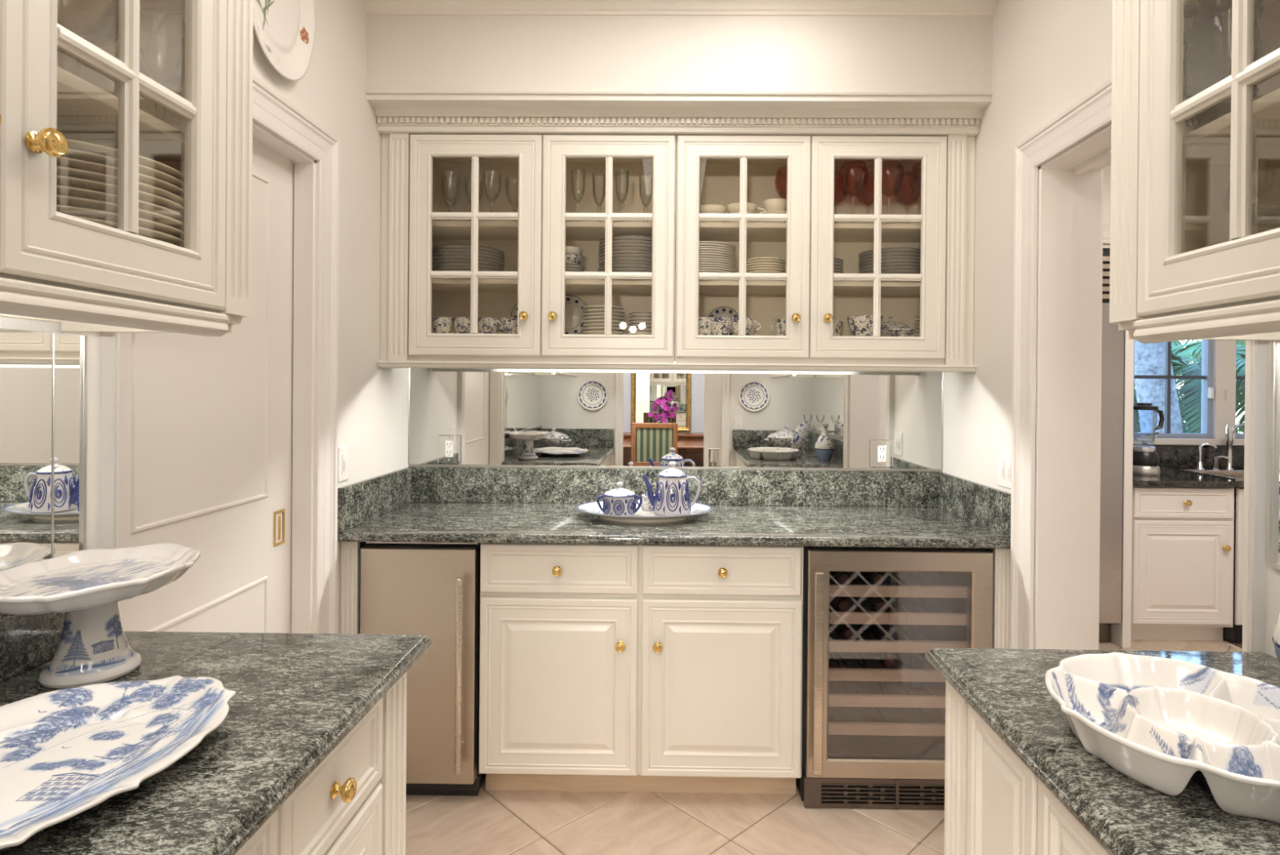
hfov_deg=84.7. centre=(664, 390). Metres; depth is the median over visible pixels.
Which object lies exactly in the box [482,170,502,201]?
bowl
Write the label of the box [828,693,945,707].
shelf
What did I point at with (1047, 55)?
wall
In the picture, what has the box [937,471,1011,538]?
backsplash
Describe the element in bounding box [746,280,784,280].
plate
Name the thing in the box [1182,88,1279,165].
shelf
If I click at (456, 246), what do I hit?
plate
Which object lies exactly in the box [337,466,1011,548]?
countertop
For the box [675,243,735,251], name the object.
plate
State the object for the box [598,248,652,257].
plate
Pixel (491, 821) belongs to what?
floor
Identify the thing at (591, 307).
plate
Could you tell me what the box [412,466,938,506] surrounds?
backsplash
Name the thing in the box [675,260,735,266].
plate
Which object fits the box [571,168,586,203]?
bowl
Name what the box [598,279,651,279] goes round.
plate
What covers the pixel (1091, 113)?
trim
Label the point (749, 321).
teacup
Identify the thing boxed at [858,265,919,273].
plate
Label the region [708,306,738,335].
plate
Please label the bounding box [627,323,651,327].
plate
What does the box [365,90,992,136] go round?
trim
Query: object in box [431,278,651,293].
shelf
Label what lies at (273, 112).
trim
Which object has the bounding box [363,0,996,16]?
trim
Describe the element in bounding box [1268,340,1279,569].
wall mirror
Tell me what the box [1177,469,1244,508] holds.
sink
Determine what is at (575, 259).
bowl
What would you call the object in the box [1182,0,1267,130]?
glass vase
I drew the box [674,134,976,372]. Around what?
upper cabinet
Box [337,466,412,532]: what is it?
backsplash
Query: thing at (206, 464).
door
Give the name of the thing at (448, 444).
receptacle
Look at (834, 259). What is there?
plate
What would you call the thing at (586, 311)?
plate
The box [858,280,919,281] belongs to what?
plate
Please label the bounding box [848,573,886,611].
wine bottle
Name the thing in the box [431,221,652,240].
shelf
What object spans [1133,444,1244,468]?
backsplash
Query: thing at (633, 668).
base cabinet
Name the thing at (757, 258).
plate
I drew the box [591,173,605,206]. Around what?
bowl
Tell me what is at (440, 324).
teacup
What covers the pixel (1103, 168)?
trim
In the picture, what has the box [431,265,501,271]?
plate
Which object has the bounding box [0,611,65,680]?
backsplash
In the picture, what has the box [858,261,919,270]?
plate
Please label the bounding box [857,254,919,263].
plate
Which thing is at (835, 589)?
shelf
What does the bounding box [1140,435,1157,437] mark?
tray
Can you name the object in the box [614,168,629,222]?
champagne flute
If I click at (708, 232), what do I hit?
shelf
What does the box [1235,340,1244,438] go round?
window
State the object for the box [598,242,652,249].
plate
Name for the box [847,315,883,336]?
patterned bowl
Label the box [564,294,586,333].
plate
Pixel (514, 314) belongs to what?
plate
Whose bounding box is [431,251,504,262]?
plate
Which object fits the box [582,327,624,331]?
plate
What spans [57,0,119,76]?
glass compote
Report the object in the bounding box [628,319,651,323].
plate
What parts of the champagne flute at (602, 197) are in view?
stem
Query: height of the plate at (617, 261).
0.019 m
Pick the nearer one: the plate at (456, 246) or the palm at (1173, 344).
the plate at (456, 246)
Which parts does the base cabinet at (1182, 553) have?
door, drawer, knob, knob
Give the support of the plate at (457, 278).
on the upper cabinet at (415, 215)
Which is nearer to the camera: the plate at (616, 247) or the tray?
the plate at (616, 247)
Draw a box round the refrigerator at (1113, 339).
[1098,251,1124,642]
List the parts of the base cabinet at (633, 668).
knob, door, drawer, knob, knob, door, drawer, knob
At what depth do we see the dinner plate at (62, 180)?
1.01 m
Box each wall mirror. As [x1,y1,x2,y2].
[0,328,87,571]
[408,368,943,471]
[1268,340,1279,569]
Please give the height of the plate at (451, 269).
0.019 m
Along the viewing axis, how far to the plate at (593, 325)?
2.74 m
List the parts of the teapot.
spout, lid, lid knob, handle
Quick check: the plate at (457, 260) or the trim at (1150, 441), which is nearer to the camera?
the plate at (457, 260)
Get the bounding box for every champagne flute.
[571,168,586,222]
[591,173,605,222]
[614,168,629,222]
[639,173,652,222]
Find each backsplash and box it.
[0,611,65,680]
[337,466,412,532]
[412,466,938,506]
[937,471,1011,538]
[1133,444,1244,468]
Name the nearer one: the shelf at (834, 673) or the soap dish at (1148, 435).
the shelf at (834, 673)
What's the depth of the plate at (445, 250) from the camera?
2.69 m
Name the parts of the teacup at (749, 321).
handle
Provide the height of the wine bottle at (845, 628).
0.074 m
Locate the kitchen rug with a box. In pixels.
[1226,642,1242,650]
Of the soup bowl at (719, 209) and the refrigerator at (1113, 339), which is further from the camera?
the refrigerator at (1113, 339)
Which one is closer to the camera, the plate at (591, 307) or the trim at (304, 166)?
the trim at (304, 166)
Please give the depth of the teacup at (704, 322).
2.69 m
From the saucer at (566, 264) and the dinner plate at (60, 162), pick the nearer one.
the dinner plate at (60, 162)
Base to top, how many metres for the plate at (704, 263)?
0.019 m
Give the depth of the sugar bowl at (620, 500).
2.55 m
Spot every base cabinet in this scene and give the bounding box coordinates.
[235,671,406,854]
[479,542,803,793]
[944,680,1109,854]
[1130,486,1234,640]
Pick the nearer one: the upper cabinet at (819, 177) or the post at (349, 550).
the post at (349, 550)
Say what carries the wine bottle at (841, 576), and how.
in the wine cooler
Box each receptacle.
[444,440,453,457]
[877,445,885,462]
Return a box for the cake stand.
[0,542,200,688]
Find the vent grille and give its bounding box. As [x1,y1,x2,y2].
[803,774,944,808]
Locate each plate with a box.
[56,156,184,199]
[56,165,184,207]
[56,174,184,216]
[56,185,184,223]
[56,194,184,231]
[56,204,183,240]
[62,148,184,191]
[66,138,184,182]
[72,215,183,247]
[431,244,504,254]
[431,248,504,258]
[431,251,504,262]
[431,254,504,264]
[431,257,504,268]
[431,262,504,271]
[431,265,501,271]
[435,268,484,271]
[457,278,503,279]
[511,302,517,317]
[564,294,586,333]
[581,330,624,334]
[582,305,624,310]
[582,308,625,313]
[582,312,625,317]
[582,315,624,320]
[582,320,624,324]
[582,323,625,328]
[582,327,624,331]
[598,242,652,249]
[598,245,652,253]
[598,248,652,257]
[598,252,652,260]
[598,256,652,263]
[598,262,652,270]
[598,266,652,271]
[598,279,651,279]
[599,235,652,243]
[599,238,652,246]
[599,259,652,266]
[612,270,651,271]
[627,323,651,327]
[628,311,651,315]
[628,315,651,319]
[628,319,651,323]
[628,326,651,330]
[628,330,651,334]
[675,240,735,248]
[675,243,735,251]
[675,245,735,253]
[675,248,735,255]
[675,250,735,257]
[675,253,735,260]
[675,255,735,262]
[675,257,735,264]
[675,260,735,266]
[675,262,735,269]
[675,264,735,271]
[675,266,735,272]
[675,269,730,274]
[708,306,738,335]
[746,257,785,262]
[746,259,785,264]
[746,262,785,266]
[746,265,785,269]
[746,267,785,272]
[746,270,782,272]
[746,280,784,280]
[833,257,843,262]
[833,261,843,266]
[833,264,843,268]
[833,267,843,271]
[833,271,844,273]
[857,247,920,257]
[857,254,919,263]
[857,257,919,266]
[858,250,919,260]
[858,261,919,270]
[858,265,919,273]
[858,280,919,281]
[861,268,919,273]
[880,271,919,273]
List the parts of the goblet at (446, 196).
stem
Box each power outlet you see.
[438,435,461,462]
[870,439,893,467]
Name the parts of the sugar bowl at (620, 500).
handle, lid, lid knob, handle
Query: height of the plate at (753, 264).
0.019 m
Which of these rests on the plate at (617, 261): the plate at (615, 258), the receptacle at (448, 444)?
the plate at (615, 258)
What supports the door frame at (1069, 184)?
attached to the wall at (1047, 55)
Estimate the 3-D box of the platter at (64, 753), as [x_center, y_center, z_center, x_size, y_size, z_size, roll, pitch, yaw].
[-0.806,0.461,0.829,0.416,0.033,0.564,1,0,23]
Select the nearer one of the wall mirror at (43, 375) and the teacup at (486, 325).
the wall mirror at (43, 375)
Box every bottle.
[829,570,848,584]
[829,578,848,611]
[829,604,853,639]
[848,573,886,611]
[855,571,884,584]
[856,623,894,667]
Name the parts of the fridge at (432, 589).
trim, kick plate, handle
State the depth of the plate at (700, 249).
2.67 m
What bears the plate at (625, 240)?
on the plate at (615, 244)
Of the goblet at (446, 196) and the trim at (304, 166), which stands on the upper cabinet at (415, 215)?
the goblet at (446, 196)
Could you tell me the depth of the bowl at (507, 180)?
2.81 m
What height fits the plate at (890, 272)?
0.019 m
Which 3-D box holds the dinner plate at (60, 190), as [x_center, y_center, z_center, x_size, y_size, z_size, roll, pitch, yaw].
[-0.915,-0.273,1.085,0.296,0.019,0.296,1,0,35]
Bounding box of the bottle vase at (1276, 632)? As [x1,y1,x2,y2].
[1271,610,1279,662]
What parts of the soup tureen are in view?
lid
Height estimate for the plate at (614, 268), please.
0.019 m
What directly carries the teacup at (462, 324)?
in the upper cabinet at (415, 215)
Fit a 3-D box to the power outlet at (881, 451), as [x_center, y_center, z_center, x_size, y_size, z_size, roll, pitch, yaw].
[0.907,0.265,2.928,0.095,0.116,0.010,0,0,1]
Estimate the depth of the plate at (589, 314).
2.74 m
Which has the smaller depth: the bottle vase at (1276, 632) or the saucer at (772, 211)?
the bottle vase at (1276, 632)
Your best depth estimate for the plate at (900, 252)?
2.67 m
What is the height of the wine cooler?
0.871 m
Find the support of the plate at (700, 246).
on the plate at (700, 249)
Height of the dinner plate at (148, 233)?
0.019 m
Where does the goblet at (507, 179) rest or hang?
on the upper cabinet at (415, 215)
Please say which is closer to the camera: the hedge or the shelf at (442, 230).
the shelf at (442, 230)
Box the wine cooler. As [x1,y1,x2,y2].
[795,546,993,808]
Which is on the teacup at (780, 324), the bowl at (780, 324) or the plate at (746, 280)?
the bowl at (780, 324)
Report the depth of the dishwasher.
3.87 m
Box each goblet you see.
[440,170,460,221]
[440,177,459,220]
[464,177,483,212]
[482,170,502,221]
[505,176,518,221]
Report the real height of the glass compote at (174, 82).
0.200 m
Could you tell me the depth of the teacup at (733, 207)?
2.71 m
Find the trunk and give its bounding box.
[1133,339,1182,432]
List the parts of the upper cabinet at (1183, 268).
frame, light rail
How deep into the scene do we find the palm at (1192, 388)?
5.78 m
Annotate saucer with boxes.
[565,263,584,268]
[565,266,584,271]
[565,269,582,271]
[761,210,786,213]
[761,221,786,222]
[766,212,786,213]
[886,331,913,336]
[887,328,914,332]
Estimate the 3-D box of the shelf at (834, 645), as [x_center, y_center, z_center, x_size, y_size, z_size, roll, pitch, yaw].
[0.781,0.874,2.396,0.513,0.038,0.018,0,0,1]
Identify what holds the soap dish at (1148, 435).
on the trim at (1150, 441)
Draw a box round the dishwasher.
[1222,488,1244,641]
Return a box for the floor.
[405,636,1242,854]
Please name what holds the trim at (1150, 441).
attached to the wall at (1224, 352)
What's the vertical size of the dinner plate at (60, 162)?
0.019 m
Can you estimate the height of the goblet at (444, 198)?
0.200 m
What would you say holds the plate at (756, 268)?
on the plate at (760, 271)
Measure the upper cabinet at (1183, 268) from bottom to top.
0.873 m
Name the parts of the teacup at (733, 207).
handle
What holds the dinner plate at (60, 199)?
on the dinner plate at (68, 210)
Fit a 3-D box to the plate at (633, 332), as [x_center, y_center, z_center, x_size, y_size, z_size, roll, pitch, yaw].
[-0.078,-0.219,2.746,0.124,0.019,0.124,0,0,-3]
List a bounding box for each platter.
[0,675,235,848]
[253,0,315,80]
[575,498,712,522]
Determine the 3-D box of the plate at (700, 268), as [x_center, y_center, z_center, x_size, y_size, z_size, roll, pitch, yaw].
[0.154,-0.456,2.786,0.256,0.019,0.256,0,0,-5]
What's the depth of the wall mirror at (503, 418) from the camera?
2.94 m
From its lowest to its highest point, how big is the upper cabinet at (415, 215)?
0.892 m
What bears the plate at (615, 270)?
on the plate at (598, 279)
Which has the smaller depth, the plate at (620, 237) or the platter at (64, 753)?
the platter at (64, 753)
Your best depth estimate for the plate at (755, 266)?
2.70 m
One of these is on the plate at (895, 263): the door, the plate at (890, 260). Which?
the plate at (890, 260)
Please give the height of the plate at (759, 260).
0.019 m
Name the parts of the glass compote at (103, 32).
stem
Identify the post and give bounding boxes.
[340,541,359,633]
[992,548,1010,648]
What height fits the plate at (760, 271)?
0.019 m
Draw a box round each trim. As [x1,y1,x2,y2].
[100,75,339,633]
[252,120,315,633]
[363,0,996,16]
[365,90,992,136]
[1009,77,1268,652]
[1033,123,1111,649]
[1097,168,1103,649]
[1133,437,1244,445]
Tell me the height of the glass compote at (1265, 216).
0.125 m
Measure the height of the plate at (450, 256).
0.019 m
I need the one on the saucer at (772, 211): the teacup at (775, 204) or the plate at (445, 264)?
the teacup at (775, 204)
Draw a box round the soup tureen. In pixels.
[880,316,909,336]
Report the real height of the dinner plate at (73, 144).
0.019 m
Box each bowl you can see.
[57,0,119,48]
[440,170,460,201]
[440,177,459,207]
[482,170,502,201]
[505,176,518,206]
[565,245,582,255]
[565,253,582,264]
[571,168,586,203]
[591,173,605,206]
[596,481,642,515]
[614,168,629,203]
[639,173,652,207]
[699,204,726,213]
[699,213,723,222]
[774,319,785,335]
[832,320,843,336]
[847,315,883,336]
[880,326,909,336]
[1222,3,1258,70]
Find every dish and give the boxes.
[1044,651,1279,822]
[1140,431,1159,437]
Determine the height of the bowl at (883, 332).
0.052 m
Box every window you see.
[1133,339,1228,437]
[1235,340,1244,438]
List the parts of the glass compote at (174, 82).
stem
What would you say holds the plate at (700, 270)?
on the plate
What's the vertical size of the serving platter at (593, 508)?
0.037 m
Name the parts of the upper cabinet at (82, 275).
knob, light rail, frame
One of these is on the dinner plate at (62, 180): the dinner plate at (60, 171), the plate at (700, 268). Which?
the dinner plate at (60, 171)
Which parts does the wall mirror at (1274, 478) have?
mirror panel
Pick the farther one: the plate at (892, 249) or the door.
the plate at (892, 249)
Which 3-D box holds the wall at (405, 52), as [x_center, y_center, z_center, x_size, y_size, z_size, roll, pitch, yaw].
[-0.033,-0.019,2.785,2.391,2.820,0.528,0,0,1]
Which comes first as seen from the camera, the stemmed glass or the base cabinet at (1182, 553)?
the stemmed glass
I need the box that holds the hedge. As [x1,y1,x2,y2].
[1133,339,1245,433]
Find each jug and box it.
[635,493,654,511]
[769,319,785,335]
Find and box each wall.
[0,0,408,633]
[366,14,992,502]
[942,0,1279,657]
[1178,339,1235,438]
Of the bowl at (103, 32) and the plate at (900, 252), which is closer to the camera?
the bowl at (103, 32)
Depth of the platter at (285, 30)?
1.97 m
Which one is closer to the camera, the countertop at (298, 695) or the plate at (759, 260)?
the countertop at (298, 695)
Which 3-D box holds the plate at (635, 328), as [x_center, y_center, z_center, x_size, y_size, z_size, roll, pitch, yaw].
[-0.077,-0.233,2.746,0.124,0.019,0.124,1,0,44]
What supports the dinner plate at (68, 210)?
on the dinner plate at (148, 233)
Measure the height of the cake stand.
0.181 m
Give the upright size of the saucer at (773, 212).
0.019 m
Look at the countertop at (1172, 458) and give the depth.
4.47 m
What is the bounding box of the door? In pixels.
[119,137,293,632]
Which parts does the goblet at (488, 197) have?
stem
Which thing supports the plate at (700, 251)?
on the plate at (700, 254)
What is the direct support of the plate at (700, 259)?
on the plate at (700, 261)
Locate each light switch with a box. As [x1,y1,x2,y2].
[337,445,348,482]
[997,451,1011,488]
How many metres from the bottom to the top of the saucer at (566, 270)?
0.019 m
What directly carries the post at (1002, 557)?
on the floor
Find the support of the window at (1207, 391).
in the wall at (1224, 352)
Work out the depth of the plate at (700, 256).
2.67 m
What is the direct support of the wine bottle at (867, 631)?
in the wine cooler
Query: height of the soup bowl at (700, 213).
0.044 m
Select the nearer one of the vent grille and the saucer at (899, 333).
the vent grille
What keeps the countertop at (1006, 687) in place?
on the base cabinet at (995, 804)
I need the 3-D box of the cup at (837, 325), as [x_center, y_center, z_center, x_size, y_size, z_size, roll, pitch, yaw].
[0.666,-0.239,2.822,0.100,0.070,0.100,0,0,-24]
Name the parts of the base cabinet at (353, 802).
drawer, drawer, knob, door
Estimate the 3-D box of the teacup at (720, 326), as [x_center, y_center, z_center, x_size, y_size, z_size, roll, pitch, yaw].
[0.224,-0.243,2.708,0.102,0.072,0.088,1,0,32]
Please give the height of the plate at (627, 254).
0.019 m
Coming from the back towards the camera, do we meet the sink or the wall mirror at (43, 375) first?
the sink
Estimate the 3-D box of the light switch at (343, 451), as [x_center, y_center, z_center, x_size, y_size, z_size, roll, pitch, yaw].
[-1.079,0.248,2.365,0.012,0.116,0.070,0,0,1]
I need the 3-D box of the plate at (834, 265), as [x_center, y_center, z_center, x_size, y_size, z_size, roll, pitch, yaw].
[0.627,-0.476,2.783,0.160,0.019,0.160,0,0,-30]
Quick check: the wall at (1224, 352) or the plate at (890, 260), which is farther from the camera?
the wall at (1224, 352)
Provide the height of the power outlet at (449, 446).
0.116 m
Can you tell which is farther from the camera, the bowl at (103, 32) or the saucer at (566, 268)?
the saucer at (566, 268)
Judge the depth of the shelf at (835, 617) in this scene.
2.39 m
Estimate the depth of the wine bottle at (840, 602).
2.48 m
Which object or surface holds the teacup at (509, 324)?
in the upper cabinet at (415, 215)
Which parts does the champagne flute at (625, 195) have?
stem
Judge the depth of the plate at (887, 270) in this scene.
2.67 m
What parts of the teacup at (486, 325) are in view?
handle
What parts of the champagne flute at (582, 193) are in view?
stem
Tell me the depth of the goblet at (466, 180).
2.82 m
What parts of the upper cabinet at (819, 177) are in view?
door, knob, light rail, knob, door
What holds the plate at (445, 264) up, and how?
on the plate at (448, 267)
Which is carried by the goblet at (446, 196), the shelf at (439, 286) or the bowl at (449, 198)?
the bowl at (449, 198)
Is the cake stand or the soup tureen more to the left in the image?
the cake stand
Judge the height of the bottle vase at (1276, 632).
0.250 m
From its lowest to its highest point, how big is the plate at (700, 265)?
0.019 m
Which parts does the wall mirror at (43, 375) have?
mirror panel, mirror panel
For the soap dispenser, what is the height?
0.094 m
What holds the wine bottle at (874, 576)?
in the wine cooler
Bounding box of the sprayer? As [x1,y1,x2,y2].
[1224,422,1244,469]
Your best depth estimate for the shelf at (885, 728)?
2.39 m
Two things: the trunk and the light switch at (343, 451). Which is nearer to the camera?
the light switch at (343, 451)
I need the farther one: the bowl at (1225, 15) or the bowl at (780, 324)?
the bowl at (780, 324)
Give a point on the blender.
(1145, 458)
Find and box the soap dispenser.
[1211,455,1229,469]
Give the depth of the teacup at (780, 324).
2.77 m
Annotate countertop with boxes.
[0,611,431,854]
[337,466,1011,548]
[925,647,1279,854]
[1132,444,1244,487]
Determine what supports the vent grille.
attached to the wine cooler
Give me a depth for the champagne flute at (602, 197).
2.79 m
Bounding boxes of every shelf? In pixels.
[57,66,184,160]
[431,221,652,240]
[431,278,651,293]
[698,280,919,295]
[699,222,920,242]
[828,639,966,653]
[828,667,946,681]
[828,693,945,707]
[828,721,945,735]
[829,583,967,597]
[829,611,967,625]
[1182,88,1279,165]
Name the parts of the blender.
lid, handle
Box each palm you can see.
[1133,341,1245,432]
[1133,344,1245,433]
[1171,341,1236,422]
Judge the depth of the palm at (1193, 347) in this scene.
6.69 m
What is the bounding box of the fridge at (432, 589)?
[360,541,485,795]
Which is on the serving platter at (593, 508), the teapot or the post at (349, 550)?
the teapot
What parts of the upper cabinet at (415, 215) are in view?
door, knob, light rail, knob, door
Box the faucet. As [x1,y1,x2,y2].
[1195,442,1217,469]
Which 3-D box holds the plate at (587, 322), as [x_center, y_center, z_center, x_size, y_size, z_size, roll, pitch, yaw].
[-0.245,-0.263,2.802,0.170,0.019,0.170,0,0,-4]
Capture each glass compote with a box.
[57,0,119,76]
[139,10,185,122]
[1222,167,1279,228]
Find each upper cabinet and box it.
[0,0,253,336]
[376,133,675,369]
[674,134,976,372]
[1102,164,1111,251]
[1109,0,1279,342]
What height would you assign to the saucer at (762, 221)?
0.019 m
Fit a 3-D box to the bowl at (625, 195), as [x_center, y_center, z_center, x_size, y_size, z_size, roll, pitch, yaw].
[-0.165,-0.793,2.740,0.057,0.123,0.057,0,0,1]
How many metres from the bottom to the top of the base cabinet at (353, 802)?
0.883 m
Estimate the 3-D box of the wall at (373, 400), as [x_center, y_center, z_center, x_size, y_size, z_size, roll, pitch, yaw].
[-1.168,-0.024,1.538,0.150,2.820,3.049,0,0,1]
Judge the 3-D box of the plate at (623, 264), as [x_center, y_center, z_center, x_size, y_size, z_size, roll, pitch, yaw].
[-0.130,-0.471,2.787,0.264,0.019,0.264,1,0,19]
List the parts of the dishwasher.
door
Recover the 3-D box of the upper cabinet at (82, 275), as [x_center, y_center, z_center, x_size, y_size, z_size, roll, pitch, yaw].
[-0.906,-0.527,0.784,0.382,0.873,0.980,0,0,1]
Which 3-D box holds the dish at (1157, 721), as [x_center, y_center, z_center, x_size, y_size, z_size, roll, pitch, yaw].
[0.718,0.458,0.949,0.357,0.062,0.395,0,0,11]
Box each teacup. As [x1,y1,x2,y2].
[431,316,453,333]
[453,316,470,333]
[478,317,502,333]
[497,317,517,333]
[698,316,711,334]
[711,316,733,335]
[726,202,766,213]
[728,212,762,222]
[731,316,760,335]
[756,198,786,213]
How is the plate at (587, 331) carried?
on the upper cabinet at (415, 215)
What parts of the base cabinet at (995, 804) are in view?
door, door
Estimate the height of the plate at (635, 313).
0.019 m
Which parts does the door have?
pull plate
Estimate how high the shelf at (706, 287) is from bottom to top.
0.019 m
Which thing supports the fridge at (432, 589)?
on the floor
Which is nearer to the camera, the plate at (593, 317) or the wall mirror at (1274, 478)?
the wall mirror at (1274, 478)
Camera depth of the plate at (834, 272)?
2.72 m
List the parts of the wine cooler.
handle, glass pane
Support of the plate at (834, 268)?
on the plate at (834, 272)
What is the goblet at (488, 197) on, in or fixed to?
on the upper cabinet at (415, 215)
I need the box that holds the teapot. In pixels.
[642,461,701,515]
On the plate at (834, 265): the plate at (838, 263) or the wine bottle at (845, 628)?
the plate at (838, 263)
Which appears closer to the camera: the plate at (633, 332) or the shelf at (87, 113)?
the shelf at (87, 113)
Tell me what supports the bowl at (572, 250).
on the bowl at (575, 259)
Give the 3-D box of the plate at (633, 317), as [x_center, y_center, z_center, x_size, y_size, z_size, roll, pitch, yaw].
[-0.078,-0.275,2.744,0.124,0.019,0.124,0,0,-6]
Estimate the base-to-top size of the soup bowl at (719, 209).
0.044 m
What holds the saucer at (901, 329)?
on the saucer at (899, 333)
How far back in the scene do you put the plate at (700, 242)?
2.68 m
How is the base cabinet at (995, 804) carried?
on the floor
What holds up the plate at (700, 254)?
on the plate at (700, 256)
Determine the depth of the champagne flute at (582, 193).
2.74 m
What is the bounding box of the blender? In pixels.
[1132,402,1164,475]

